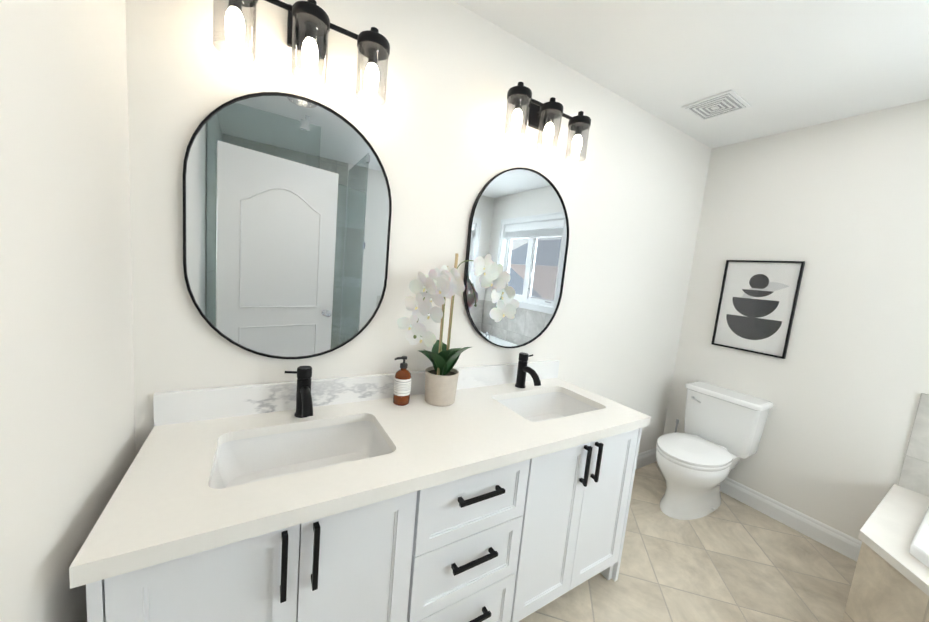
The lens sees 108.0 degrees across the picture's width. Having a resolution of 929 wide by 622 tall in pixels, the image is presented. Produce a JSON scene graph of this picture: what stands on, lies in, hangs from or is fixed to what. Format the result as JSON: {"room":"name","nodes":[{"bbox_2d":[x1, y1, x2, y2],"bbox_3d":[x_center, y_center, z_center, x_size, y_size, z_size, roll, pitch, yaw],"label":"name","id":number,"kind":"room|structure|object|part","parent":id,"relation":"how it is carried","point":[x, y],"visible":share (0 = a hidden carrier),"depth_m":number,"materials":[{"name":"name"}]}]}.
{"room":"bathroom","nodes":[
{"label":"bathroom","id":0,"kind":"room"},
{"bbox_2d":[0,0,135,621],"bbox_3d":[-0.316,0.153,-0.205,0.120,2.440,2.750,1,8,-32],"label":"wall","id":1,"kind":"structure","parent":0,"point":[67,434],"depth_m":0.63,"materials":[{"name":"white paint"}]},
{"bbox_2d":[125,0,710,454],"bbox_3d":[0.339,-0.029,1.862,3.391,2.440,0.120,1,8,-32],"label":"wall","id":2,"kind":"structure","parent":0,"point":[447,148],"depth_m":1.41,"materials":[{"name":"white paint"}]},
{"bbox_2d":[183,92,391,358],"bbox_3d":[-0.573,-0.268,1.179,0.635,0.893,0.020,1,8,-32],"label":"mirror","id":3,"kind":"object","parent":2,"relation":"attached to","point":[287,206],"visible":1,"depth_m":1.15,"materials":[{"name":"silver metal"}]},
{"bbox_2d":[213,0,389,105],"bbox_3d":[-0.482,-0.839,1.051,0.485,0.236,0.162,1,8,-32],"label":"sconce","id":4,"kind":"object","parent":2,"relation":"attached to","point":[309,25],"visible":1,"depth_m":1.02,"materials":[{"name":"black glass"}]},
{"bbox_2d":[463,167,568,347],"bbox_3d":[0.282,-0.250,1.704,0.635,0.893,0.020,1,8,-32],"label":"mirror","id":5,"kind":"object","parent":2,"relation":"attached to","point":[518,228],"visible":1,"depth_m":1.69,"materials":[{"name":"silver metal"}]},
{"bbox_2d":[504,82,590,161],"bbox_3d":[0.377,-0.871,1.570,0.485,0.236,0.162,1,8,-32],"label":"sconce","id":6,"kind":"object","parent":2,"relation":"attached to","point":[537,113],"visible":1,"depth_m":1.53,"materials":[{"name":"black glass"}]},
{"bbox_2d":[635,448,656,469],"bbox_3d":[1.036,1.147,2.410,1.318,0.114,0.016,1,8,-32],"label":"baseboard","id":7,"kind":"structure","parent":2,"relation":"attached to","point":[647,457],"depth_m":2.64,"materials":[{"name":"white paint"}]},
{"bbox_2d":[519,461,856,621],"bbox_3d":[0.964,1.418,0.795,3.391,0.060,2.990,1,8,-32],"label":"floor","id":8,"kind":"structure","parent":0,"point":[730,559],"depth_m":1.69,"materials":[{"name":"tile"}]},
{"bbox_2d":[70,424,649,621],"bbox_3d":[-0.111,0.835,1.320,1.726,0.775,0.580,1,8,-32],"label":"bathroom vanity","id":9,"kind":"object","parent":8,"relation":"on","point":[498,493],"depth_m":0.99,"materials":[{"name":"white paint"}]},
{"bbox_2d":[69,376,650,583],"bbox_3d":[-0.072,0.430,1.277,1.757,0.040,0.572,1,8,-32],"label":"countertop","id":10,"kind":"structure","parent":9,"relation":"on","point":[172,497],"depth_m":0.96,"materials":[{"name":"white stone"}]},
{"bbox_2d":[221,420,380,479],"bbox_3d":[-0.483,0.488,1.042,0.480,0.120,0.310,1,8,-32],"label":"sink","id":11,"kind":"object","parent":10,"relation":"in","point":[290,449],"depth_m":1.15,"materials":[{"name":"white ceramic"}]},
{"bbox_2d":[285,366,316,419],"bbox_3d":[-0.557,0.293,1.144,0.090,0.174,0.164,1,8,-32],"label":"faucet","id":12,"kind":"object","parent":10,"relation":"on","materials":[{"name":"black metal"}]},
{"bbox_2d":[393,356,410,405],"bbox_3d":[-0.255,0.281,1.379,0.076,0.197,0.069,1,8,-32],"label":"soap bottle","id":13,"kind":"object","parent":10,"relation":"on","point":[402,387],"visible":1,"depth_m":1.36,"materials":[{"name":"brown glass"}]},
{"bbox_2d":[397,253,518,405],"bbox_3d":[-0.035,0.069,1.438,0.556,0.641,0.204,1,8,-32],"label":"orchid plant","id":14,"kind":"object","parent":10,"relation":"on","point":[441,376],"visible":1,"depth_m":1.38,"materials":[{"name":"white plant"}]},
{"bbox_2d":[513,352,544,387],"bbox_3d":[0.338,0.311,1.693,0.090,0.174,0.164,1,8,-32],"label":"faucet","id":15,"kind":"object","parent":10,"relation":"on","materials":[{"name":"black metal"}]},
{"bbox_2d":[505,392,588,419],"bbox_3d":[0.383,0.506,1.573,0.480,0.120,0.310,1,8,-32],"label":"sink","id":16,"kind":"object","parent":10,"relation":"in","point":[553,403],"depth_m":1.75,"materials":[{"name":"white ceramic"}]},
{"bbox_2d":[674,419,678,432],"bbox_3d":[1.568,1.020,2.539,0.094,0.432,0.094,1,8,-32],"label":"toilet brush","id":17,"kind":"object","parent":8,"relation":"on","point":[677,421],"visible":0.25,"depth_m":2.52,"materials":[{"name":"metal"}]},
{"bbox_2d":[656,381,772,519],"bbox_3d":[1.542,0.906,2.208,0.712,0.730,0.444,1,8,-32],"label":"toilet","id":18,"kind":"object","parent":8,"relation":"on","point":[709,449],"visible":1,"depth_m":2.13,"materials":[{"name":"white ceramic"}]},
{"bbox_3d":[1.450,0.883,2.148,0.491,0.054,0.368,1,8,-32],"label":"seat","id":19,"kind":"part","parent":18,"relation":"part of","materials":[{"name":"white plastic"}]},
{"bbox_2d":[842,393,928,621],"bbox_3d":[1.963,0.998,0.656,1.605,0.985,1.605,1,8,-32],"label":"bathtub","id":20,"kind":"object","parent":8,"relation":"on","point":[890,581],"visible":1,"depth_m":1.33,"materials":[{"name":"ceramic"}]},
{"bbox_2d":[453,0,928,148],"bbox_3d":[1.194,-1.065,0.504,3.391,0.080,2.990,1,8,-32],"label":"ceiling","id":21,"kind":"structure","parent":0,"point":[779,66],"depth_m":1.49,"materials":[{"name":"white paint"}]},
{"bbox_2d":[681,89,750,120],"bbox_3d":[1.429,-1.161,1.924,0.250,0.014,0.250,1,8,-32],"label":"ceiling vent","id":22,"kind":"object","parent":21,"relation":"in","point":[726,102],"visible":0.98,"depth_m":1.90,"materials":[{"name":"white plastic"}]},
{"bbox_2d":[663,99,928,567],"bbox_3d":[2.503,0.219,1.455,0.120,2.440,2.870,1,8,-32],"label":"wall","id":23,"kind":"structure","parent":0,"point":[840,207],"depth_m":1.96,"materials":[{"name":"white paint"}]},
{"bbox_2d":[711,260,804,358],"bbox_3d":[1.933,-0.029,2.254,0.022,0.608,0.402,1,8,-32],"label":"art print","id":24,"kind":"object","parent":23,"relation":"attached to","point":[756,306],"visible":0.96,"depth_m":2.24,"materials":[{"name":"paper"}]},
{"bbox_2d":[720,477,861,561],"bbox_3d":[1.897,1.242,2.279,0.016,0.114,1.154,1,8,-32],"label":"baseboard","id":25,"kind":"structure","parent":23,"relation":"attached to","point":[848,546],"depth_m":2.06,"materials":[{"name":"white paint"}]}
]}

